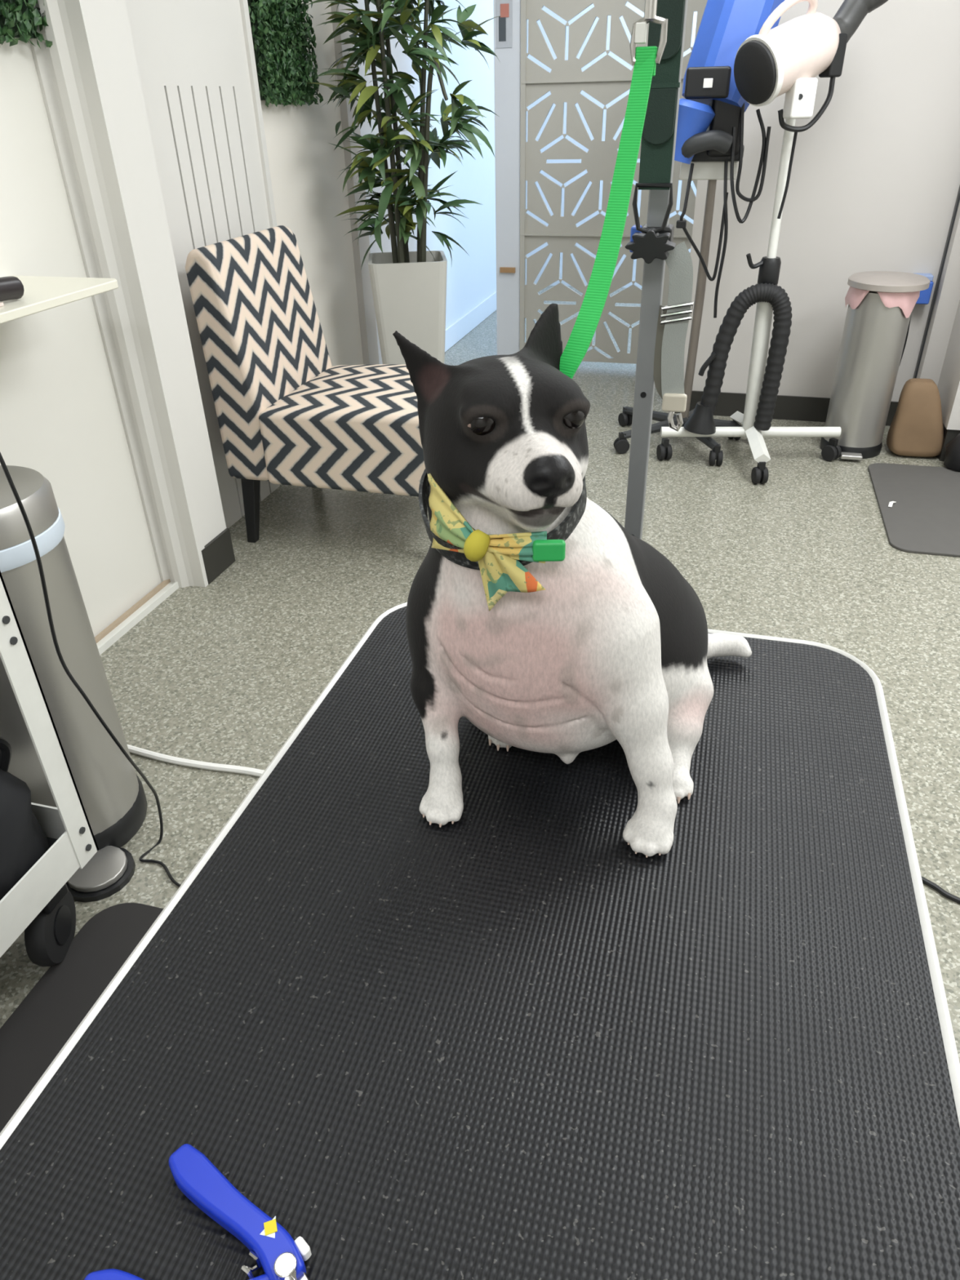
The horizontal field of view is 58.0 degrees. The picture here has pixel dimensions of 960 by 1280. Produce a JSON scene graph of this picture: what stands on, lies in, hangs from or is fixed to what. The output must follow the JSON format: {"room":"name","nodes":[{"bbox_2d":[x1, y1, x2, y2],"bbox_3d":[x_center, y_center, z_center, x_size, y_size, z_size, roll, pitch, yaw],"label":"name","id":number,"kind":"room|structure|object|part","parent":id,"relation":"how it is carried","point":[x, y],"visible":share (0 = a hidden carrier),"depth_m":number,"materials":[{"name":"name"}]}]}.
{"room":"dog grooming salon","nodes":[
{"label":"dog grooming salon","id":0,"kind":"room"},
{"bbox_2d":[89,0,496,546],"bbox_3d":[-0.810,-1.641,2.658,0.290,2.500,8.800,7,33,14],"label":"wall","id":1,"kind":"structure","parent":0,"point":[206,159],"depth_m":2.84,"materials":[{"name":"white paint"}]},
{"bbox_2d":[0,275,118,324],"bbox_3d":[-1.073,-0.422,1.522,0.283,0.218,1.150,7,33,14],"label":"wall shelf","id":2,"kind":"object","parent":1,"relation":"attached to","point":[41,293],"visible":0.8,"depth_m":1.78,"materials":[{"name":"beige laminate"}]},
{"bbox_2d":[0,275,24,306],"bbox_3d":[-0.942,-0.646,1.623,0.046,0.047,0.216,7,33,14],"label":"hair clipper","id":3,"kind":"object","parent":2,"relation":"on","point":[11,287],"visible":1,"depth_m":1.67,"materials":[{"name":"black plastic"}]},
{"bbox_2d":[0,452,181,887],"bbox_3d":[-0.771,-0.033,1.553,0.125,0.952,0.684,-25,39,-32],"label":"power cord","id":4,"kind":"object","parent":2,"relation":"hanging from","point":[2,460],"visible":0.95,"depth_m":1.32,"materials":[{"name":"black plastic"}]},
{"bbox_2d":[0,0,161,636],"bbox_3d":[-1.137,-0.947,1.596,0.148,2.438,1.080,7,33,14],"label":"door","id":5,"kind":"structure","parent":1,"relation":"in","point":[60,419],"depth_m":2.12,"materials":[{"name":"white laminate"}]},
{"bbox_3d":[-1.048,-1.433,1.548,0.072,0.613,0.598,7,33,14],"label":"hedge panel","id":6,"kind":"part","parent":5,"relation":"part of","materials":[{"name":"green plant"}]},
{"bbox_2d":[27,0,208,587],"bbox_3d":[-0.937,-1.233,2.010,0.148,2.500,0.065,7,33,14],"label":"trim","id":7,"kind":"structure","parent":1,"relation":"attached to","point":[72,77],"depth_m":2.18,"materials":[{"name":"white paint"}]},
{"bbox_2d":[94,578,178,655],"bbox_3d":[-1.100,0.089,2.240,0.090,0.022,1.080,7,33,14],"label":"trim","id":8,"kind":"structure","parent":1,"relation":"attached to","point":[128,620],"depth_m":2.48,"materials":[{"name":"white wood"}]},
{"bbox_2d":[201,528,235,584],"bbox_3d":[-0.819,-0.262,2.703,0.010,0.115,0.165,7,33,14],"label":"baseboard","id":9,"kind":"structure","parent":1,"relation":"attached to","point":[218,554],"depth_m":2.70,"materials":[{"name":"grey plastic"}]},
{"bbox_2d":[247,0,323,106],"bbox_3d":[-0.665,-2.186,2.849,0.074,0.735,0.415,7,33,14],"label":"panel","id":10,"kind":"object","parent":1,"relation":"attached to","point":[281,32],"visible":1,"depth_m":2.92,"materials":[{"name":"green plant"}]},
{"bbox_2d":[444,290,496,351],"bbox_3d":[-0.073,-1.998,5.446,0.016,0.120,3.100,7,33,14],"label":"baseboard","id":11,"kind":"structure","parent":1,"relation":"attached to","point":[459,329],"depth_m":5.44,"materials":[{"name":"white paint"}]},
{"bbox_2d":[0,285,959,1062],"bbox_3d":[0.958,-0.339,2.911,4.400,0.050,8.800,7,33,14],"label":"floor","id":12,"kind":"structure","parent":0,"point":[224,671],"depth_m":2.50,"materials":[{"name":"carpet"}]},
{"bbox_2d":[0,571,98,966],"bbox_3d":[-0.924,0.254,1.121,0.361,0.920,0.646,7,33,14],"label":"trolley","id":13,"kind":"object","parent":12,"relation":"on","point":[41,904],"visible":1,"depth_m":1.38,"materials":[{"name":"metal"}]},
{"bbox_2d":[0,736,48,900],"bbox_3d":[-0.815,0.278,1.345,0.232,0.288,0.233,7,33,14],"label":"bag","id":14,"kind":"object","parent":13,"relation":"on","point":[24,842],"visible":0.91,"depth_m":1.33,"materials":[{"name":"fabric"}]},
{"bbox_3d":[-0.769,0.205,1.289,0.035,0.106,0.158,12,34,21],"label":"handle","id":15,"kind":"part","parent":14,"relation":"part of","materials":[{"name":"black plastic"}]},
{"bbox_3d":[-0.751,0.490,1.217,0.004,0.080,0.642,7,33,14],"label":"rail","id":16,"kind":"part","parent":13,"relation":"part of","materials":[{"name":"white metal"}]},
{"bbox_2d":[46,836,57,848],"bbox_3d":[-0.921,0.502,1.276,0.349,0.006,0.637,7,33,14],"label":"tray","id":17,"kind":"object","parent":13,"relation":"on","point":[51,840],"depth_m":1.51,"materials":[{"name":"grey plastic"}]},
{"bbox_3d":[-0.834,0.305,1.518,0.355,0.080,0.004,7,33,14],"label":"rail","id":18,"kind":"part","parent":13,"relation":"part of","materials":[{"name":"white metal"}]},
{"bbox_2d":[0,465,146,902],"bbox_3d":[-0.792,0.079,1.569,0.355,0.737,0.264,20,38,30],"label":"pedal bin","id":19,"kind":"object","parent":12,"relation":"on","point":[113,796],"visible":0.69,"depth_m":1.53,"materials":[{"name":"silver metal"}]},
{"bbox_3d":[-0.837,-0.218,1.415,0.258,0.069,0.258,7,33,14],"label":"lid","id":20,"kind":"part","parent":19,"relation":"part of","materials":[{"name":"silver metal"}]},
{"bbox_2d":[0,902,163,1132],"bbox_3d":[-0.532,0.906,0.919,0.735,0.012,1.482,7,33,14],"label":"floor mat","id":21,"kind":"object","parent":12,"relation":"on","point":[42,1024],"visible":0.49,"depth_m":1.42,"materials":[{"name":"black plastic"}]},
{"bbox_2d":[0,602,959,1279],"bbox_3d":[0.052,0.522,0.883,0.625,0.676,1.035,7,33,14],"label":"table","id":22,"kind":"object","parent":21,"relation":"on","point":[508,1039],"visible":0.84,"depth_m":0.63,"materials":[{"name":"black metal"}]},
{"bbox_2d":[84,1143,311,1279],"bbox_3d":[-0.143,0.357,0.503,0.153,0.019,0.096,7,33,14],"label":"nail clipper","id":23,"kind":"object","parent":22,"relation":"on","point":[272,1247],"visible":1,"depth_m":0.51,"materials":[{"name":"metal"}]},
{"bbox_3d":[-0.166,0.372,0.486,0.121,0.013,0.030,-1,32,1],"label":"handle","id":24,"kind":"part","parent":23,"relation":"part of","materials":[{"name":"blue plastic"}]},
{"bbox_3d":[-0.148,0.347,0.524,0.114,0.015,0.025,22,39,33],"label":"handle","id":25,"kind":"part","parent":23,"relation":"part of","materials":[{"name":"blue plastic"}]},
{"bbox_3d":[-0.096,0.373,0.483,0.014,0.005,0.059,-25,39,-32],"label":"blade","id":26,"kind":"part","parent":23,"relation":"part of","materials":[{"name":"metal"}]},
{"bbox_2d":[392,302,751,857],"bbox_3d":[0.111,-0.090,0.817,0.330,0.435,0.371,7,33,14],"label":"dog","id":27,"kind":"object","parent":22,"relation":"on","point":[617,644],"visible":0.94,"depth_m":0.72},
{"bbox_2d":[418,469,586,611],"bbox_3d":[0.015,-0.103,0.724,0.143,0.100,0.175,7,33,14],"label":"bow tie","id":28,"kind":"object","parent":27,"relation":"attached to","point":[500,560],"visible":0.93,"depth_m":0.67,"materials":[{"name":"yellow fabric"}]},
{"bbox_2d":[624,0,688,539],"bbox_3d":[0.127,-0.277,0.745,0.049,1.069,0.448,7,33,14],"label":"post","id":29,"kind":"object","parent":22,"relation":"attached to","point":[653,247],"visible":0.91,"depth_m":0.93,"materials":[{"name":"grey metal"}]},
{"bbox_2d":[560,0,667,378],"bbox_3d":[0.092,-0.436,0.614,0.035,0.616,0.127,27,42,37],"label":"leash","id":30,"kind":"object","parent":29,"relation":"hanging from","point":[645,60],"visible":0.87,"depth_m":0.68,"materials":[{"name":"green fabric"}]},
{"bbox_3d":[0.124,-0.592,0.567,0.010,0.302,0.009,7,33,14],"label":"clip stem","id":31,"kind":"part","parent":30,"relation":"part of","materials":[{"name":"metal"}]},
{"bbox_3d":[0.173,-0.398,0.872,0.049,0.031,0.040,7,33,14],"label":"star knob","id":32,"kind":"part","parent":29,"relation":"part of","materials":[{"name":"black plastic"}]},
{"bbox_2d":[631,0,684,233],"bbox_3d":[0.164,-0.599,0.735,0.039,0.466,0.014,7,33,14],"label":"strap","id":33,"kind":"object","parent":29,"relation":"on","point":[658,131],"visible":0.82,"depth_m":0.80,"materials":[{"name":"fabric"}]},
{"bbox_2d":[653,241,693,431],"bbox_3d":[0.207,-0.320,0.925,0.041,0.193,0.021,7,33,14],"label":"strap","id":34,"kind":"object","parent":29,"relation":"hanging from","point":[673,318],"visible":0.98,"depth_m":0.92,"materials":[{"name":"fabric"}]},
{"bbox_2d":[127,744,264,777],"bbox_3d":[-0.605,0.278,1.924,0.602,0.016,0.031,9,33,15],"label":"cable","id":35,"kind":"object","parent":12,"relation":"on","point":[139,751],"visible":0.61,"depth_m":1.92,"materials":[{"name":"white plastic"}]},
{"bbox_2d":[185,225,430,542],"bbox_3d":[-0.404,-0.813,2.818,0.750,0.909,0.580,7,33,14],"label":"slipper chair","id":36,"kind":"object","parent":12,"relation":"on","point":[286,415],"visible":0.72,"depth_m":2.65,"materials":[{"name":"fabric"}]},
{"bbox_3d":[-0.750,-0.438,2.873,0.058,0.230,0.058,7,33,14],"label":"leg","id":37,"kind":"part","parent":36,"relation":"part of","materials":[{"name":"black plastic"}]},
{"bbox_3d":[-0.681,-0.944,2.825,0.180,0.684,0.560,7,33,14],"label":"backrest","id":38,"kind":"part","parent":36,"relation":"part of","materials":[{"name":"fabric"}]},
{"bbox_3d":[-0.323,-0.722,2.850,0.585,0.274,0.580,7,33,14],"label":"seat","id":39,"kind":"part","parent":36,"relation":"part of","materials":[{"name":"fabric"}]},
{"bbox_3d":[-0.135,-0.360,2.723,0.054,0.230,0.058,7,33,14],"label":"leg","id":40,"kind":"part","parent":36,"relation":"part of","materials":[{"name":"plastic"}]},
{"bbox_2d":[307,0,503,364],"bbox_3d":[-0.241,-1.754,3.287,0.681,2.000,0.767,2,32,5],"label":"bamboo","id":41,"kind":"object","parent":12,"relation":"on","point":[409,288],"visible":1,"depth_m":3.17,"materials":[{"name":"green plant"}]},
{"bbox_3d":[-0.368,-1.994,3.101,0.076,1.291,0.024,-6,32,-7],"label":"stem","id":42,"kind":"part","parent":41,"relation":"part of","materials":[{"name":"plant"}]},
{"bbox_3d":[-0.334,-1.991,3.048,0.025,1.341,0.079,17,36,26],"label":"stem","id":43,"kind":"part","parent":41,"relation":"part of","materials":[{"name":"plant"}]},
{"bbox_3d":[-0.320,-1.974,3.257,0.025,1.091,0.119,-11,33,-14],"label":"stem","id":44,"kind":"part","parent":41,"relation":"part of","materials":[{"name":"plant"}]},
{"bbox_3d":[-0.208,-1.897,3.175,0.111,1.041,0.025,-2,32,0],"label":"stem","id":45,"kind":"part","parent":41,"relation":"part of","materials":[{"name":"plant"}]},
{"bbox_3d":[-0.177,-1.710,3.187,0.166,0.711,0.024,21,38,31],"label":"stem","id":46,"kind":"part","parent":41,"relation":"part of","materials":[{"name":"plant"}]},
{"bbox_2d":[368,250,447,364],"bbox_3d":[-0.281,-1.209,3.620,0.304,0.725,0.304,-4,32,-4],"label":"planter","id":47,"kind":"object","parent":12,"relation":"on","point":[409,288],"depth_m":3.40,"materials":[{"name":"white ceramic"}]},
{"bbox_2d":[520,0,707,364],"bbox_3d":[0.630,-2.507,4.033,0.898,2.450,0.037,7,33,14],"label":"screen","id":48,"kind":"object","parent":12,"relation":"on","point":[606,79],"visible":0.59,"depth_m":4.20,"materials":[{"name":"beige laminate"}]},
{"bbox_2d":[493,0,520,355],"bbox_3d":[0.137,-2.578,4.167,0.130,2.450,0.075,7,33,14],"label":"door frame","id":49,"kind":"structure","parent":48,"relation":"attached to","point":[507,27],"depth_m":4.29,"materials":[{"name":"white paint"}]},
{"bbox_2d":[498,16,506,41],"bbox_3d":[0.103,-2.819,3.992,0.033,0.095,0.002,7,33,14],"label":"print","id":50,"kind":"object","parent":49,"relation":"attached to","point":[502,20],"depth_m":3.99},
{"bbox_2d":[500,3,509,17],"bbox_3d":[0.113,-2.874,3.953,0.040,0.050,0.003,7,33,14],"label":"print","id":51,"kind":"object","parent":49,"relation":"attached to","point":[504,7],"depth_m":3.95},
{"bbox_3d":[0.145,-1.937,4.533,0.080,0.025,0.015,7,33,14],"label":"handle","id":52,"kind":"part","parent":49,"relation":"part of","materials":[{"name":"beige wood"}]},
{"bbox_3d":[0.625,-2.574,3.978,0.890,0.008,0.014,7,33,14],"label":"rail","id":53,"kind":"part","parent":48,"relation":"part of","materials":[{"name":"beige laminate"}]},
{"bbox_3d":[0.639,-2.020,4.324,0.890,0.008,0.014,7,33,14],"label":"rail","id":54,"kind":"part","parent":48,"relation":"part of","materials":[{"name":"grey metal"}]},
{"bbox_3d":[0.649,-1.764,4.501,0.890,0.623,0.018,7,33,14],"label":"panel","id":55,"kind":"part","parent":48,"relation":"part of","materials":[{"name":"beige laminate"}]},
{"bbox_3d":[0.636,-2.305,4.163,0.890,0.653,0.018,7,33,14],"label":"panel","id":56,"kind":"part","parent":48,"relation":"part of","materials":[{"name":"beige laminate"}]},
{"bbox_3d":[0.622,-2.858,3.817,0.890,0.653,0.018,7,33,14],"label":"panel","id":57,"kind":"part","parent":48,"relation":"part of","materials":[{"name":"beige laminate"}]},
{"bbox_2d":[613,0,785,465],"bbox_3d":[0.861,-1.589,3.226,0.624,1.738,0.618,7,33,14],"label":"dryer","id":58,"kind":"object","parent":12,"relation":"on","point":[709,138],"visible":0.91,"depth_m":2.96,"materials":[{"name":"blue plastic"}]},
{"bbox_3d":[0.749,-0.969,3.726,0.048,0.055,0.302,-29,41,-36],"label":"leg","id":59,"kind":"part","parent":58,"relation":"part of","materials":[{"name":"grey plastic"}]},
{"bbox_3d":[0.717,-0.881,3.587,0.302,0.055,0.048,-14,34,-19],"label":"leg","id":60,"kind":"part","parent":58,"relation":"part of","materials":[{"name":"grey plastic"}]},
{"bbox_3d":[0.934,-0.984,3.742,0.048,0.055,0.302,17,37,27],"label":"leg","id":61,"kind":"part","parent":58,"relation":"part of","materials":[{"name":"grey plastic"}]},
{"bbox_3d":[0.889,-0.838,3.511,0.048,0.055,0.302,-8,33,-11],"label":"leg","id":62,"kind":"part","parent":58,"relation":"part of","materials":[{"name":"grey plastic"}]},
{"bbox_3d":[0.808,-1.515,3.152,0.161,0.388,0.043,7,33,14],"label":"power cord","id":63,"kind":"part","parent":58,"relation":"part of","materials":[{"name":"black plastic"}]},
{"bbox_3d":[1.002,-0.903,3.610,0.302,0.055,0.048,5,33,10],"label":"leg","id":64,"kind":"part","parent":58,"relation":"part of","materials":[{"name":"grey plastic"}]},
{"bbox_3d":[0.884,-1.483,3.167,0.034,0.582,0.061,-2,32,-1],"label":"power cord","id":65,"kind":"part","parent":58,"relation":"part of","materials":[{"name":"black plastic"}]},
{"bbox_3d":[0.922,-1.642,3.010,0.118,0.349,0.044,7,33,14],"label":"power cord","id":66,"kind":"part","parent":58,"relation":"part of","materials":[{"name":"black plastic"}]},
{"bbox_3d":[0.938,-1.671,2.993,0.109,0.280,0.032,7,33,14],"label":"power cord","id":67,"kind":"part","parent":58,"relation":"part of","materials":[{"name":"black plastic"}]},
{"bbox_2d":[656,0,888,484],"bbox_3d":[1.050,-1.414,3.044,0.585,1.627,0.472,-21,37,-28],"label":"dryer","id":68,"kind":"object","parent":12,"relation":"on","point":[788,57],"visible":0.98,"depth_m":2.73,"materials":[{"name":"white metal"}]},
{"bbox_3d":[1.073,-0.901,3.542,0.060,0.087,0.214,1,32,4],"label":"leg","id":69,"kind":"part","parent":68,"relation":"part of","materials":[{"name":"white metal"}]},
{"bbox_2d":[684,283,791,435],"bbox_3d":[0.960,-1.037,3.223,0.341,0.543,0.124,7,33,14],"label":"hose","id":70,"kind":"object","parent":68,"relation":"hanging from","point":[701,421],"visible":1,"depth_m":3.20,"materials":[{"name":"black plastic"}]},
{"bbox_3d":[0.975,-1.345,3.071,0.072,0.053,0.017,-8,33,-11],"label":"clamp lever","id":71,"kind":"part","parent":68,"relation":"part of","materials":[{"name":"black plastic"}]},
{"bbox_2d":[733,40,776,104],"bbox_3d":[0.855,-1.764,2.692,0.073,0.170,0.176,-18,35,-24],"label":"grille","id":72,"kind":"object","parent":68,"relation":"attached to","point":[755,60],"depth_m":2.67,"materials":[{"name":"black plastic"}]},
{"bbox_3d":[1.053,-0.740,3.284,0.060,0.087,0.214,1,32,4],"label":"leg","id":73,"kind":"part","parent":68,"relation":"part of","materials":[{"name":"white metal"}]},
{"bbox_3d":[1.029,-1.558,2.896,0.025,0.271,0.019,7,33,14],"label":"power cord","id":74,"kind":"part","parent":68,"relation":"part of","materials":[{"name":"black plastic"}]},
{"bbox_3d":[0.944,-1.895,2.660,0.215,0.160,0.078,-18,36,-24],"label":"carry handle","id":75,"kind":"part","parent":68,"relation":"part of","materials":[{"name":"white plastic"}]},
{"bbox_2d":[798,93,803,99],"bbox_3d":[1.005,-1.705,2.716,0.016,0.016,0.013,12,35,21],"label":"switch","id":76,"kind":"object","parent":68,"relation":"attached to","point":[800,95],"depth_m":2.71,"materials":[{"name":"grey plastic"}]},
{"bbox_3d":[1.053,-1.722,2.781,0.190,0.154,0.045,-10,33,-13],"label":"power cord","id":77,"kind":"part","parent":68,"relation":"part of","materials":[{"name":"black plastic"}]},
{"bbox_2d":[819,271,930,460],"bbox_3d":[1.517,-1.058,3.364,0.280,0.664,0.305,7,33,14],"label":"waste bin","id":78,"kind":"object","parent":12,"relation":"on","point":[881,304],"visible":0.97,"depth_m":3.28,"materials":[{"name":"silver metal"}]},
{"bbox_3d":[1.514,-1.329,3.209,0.280,0.039,0.280,7,33,14],"label":"lid","id":79,"kind":"part","parent":78,"relation":"part of","materials":[{"name":"white plastic"}]},
{"bbox_2d":[867,462,959,557],"bbox_3d":[1.906,-0.429,2.961,1.017,0.010,0.795,7,33,14],"label":"floor mat","id":80,"kind":"object","parent":12,"relation":"on","point":[924,518],"visible":1,"depth_m":3.03,"materials":[{"name":"grey plastic"}]},
{"bbox_2d":[888,501,896,506],"bbox_3d":[1.446,-0.479,3.040,0.017,0.006,0.057,22,39,32],"label":"paper scrap","id":81,"kind":"object","parent":80,"relation":"on","point":[891,503],"visible":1,"depth_m":3.04,"materials":[{"name":"white paper"}]},
{"bbox_2d":[886,377,943,457],"bbox_3d":[1.742,-0.879,3.413,0.205,0.298,0.142,7,33,14],"label":"dustpan","id":82,"kind":"object","parent":12,"relation":"on","point":[916,428],"visible":1,"depth_m":3.37,"materials":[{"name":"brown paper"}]},
{"bbox_2d":[921,876,959,903],"bbox_3d":[0.928,0.468,1.564,0.636,0.010,0.098,19,37,29],"label":"extension cord","id":83,"kind":"object","parent":12,"relation":"on","point":[925,881],"visible":0.35,"depth_m":1.58,"materials":[{"name":"black plastic"}]},
{"bbox_2d":[943,433,959,471],"bbox_3d":[1.874,-0.747,3.292,0.179,0.199,0.182,7,33,14],"label":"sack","id":84,"kind":"object","parent":12,"relation":"on","point":[952,457],"visible":1,"depth_m":3.29,"materials":[{"name":"plastic"}]},
{"bbox_2d":[525,1,697,288],"bbox_3d":[2.198,-3.649,5.751,4.150,2.500,0.100,7,33,14],"label":"wall","id":85,"kind":"structure","parent":0,"point":[628,5],"depth_m":6.18,"materials":[{"name":"white paint"}]},
{"bbox_2d":[684,0,959,401],"bbox_3d":[2.227,-2.148,3.349,2.600,2.500,0.750,7,33,14],"label":"wall","id":86,"kind":"structure","parent":0,"point":[874,184],"depth_m":3.39,"materials":[{"name":"white paint"}]},
{"bbox_2d":[674,390,897,426],"bbox_3d":[1.381,-1.035,3.861,1.000,0.105,0.010,7,33,14],"label":"baseboard","id":87,"kind":"structure","parent":86,"relation":"attached to","point":[787,407],"depth_m":3.86,"materials":[{"name":"grey plastic"}]},
{"bbox_2d":[899,272,933,364],"bbox_3d":[1.766,-1.299,3.535,0.080,0.362,0.064,7,33,14],"label":"box","id":88,"kind":"object","parent":86,"relation":"attached to","point":[925,295],"visible":0.46,"depth_m":3.45,"materials":[{"name":"plastic"}]},
{"bbox_3d":[1.761,-1.263,3.578,0.018,0.256,0.012,-18,36,-24],"label":"cord","id":89,"kind":"part","parent":88,"relation":"part of","materials":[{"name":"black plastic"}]},
{"bbox_3d":[1.763,-1.444,3.447,0.070,0.022,0.059,7,33,14],"label":"box lid","id":90,"kind":"part","parent":88,"relation":"part of","materials":[{"name":"blue plastic"}]},
{"bbox_2d":[913,186,959,430],"bbox_3d":[2.542,-1.784,2.754,1.625,2.500,0.430,7,33,14],"label":"wall","id":91,"kind":"structure","parent":0,"point":[939,356],"depth_m":3.41,"materials":[{"name":"white paint"}]},
{"bbox_2d":[937,423,959,461],"bbox_3d":[2.610,-0.776,3.375,1.538,0.130,0.422,7,33,14],"label":"baseboard","id":92,"kind":"structure","parent":91,"relation":"attached to","point":[948,434],"depth_m":3.38,"materials":[{"name":"grey plastic"}]}
]}

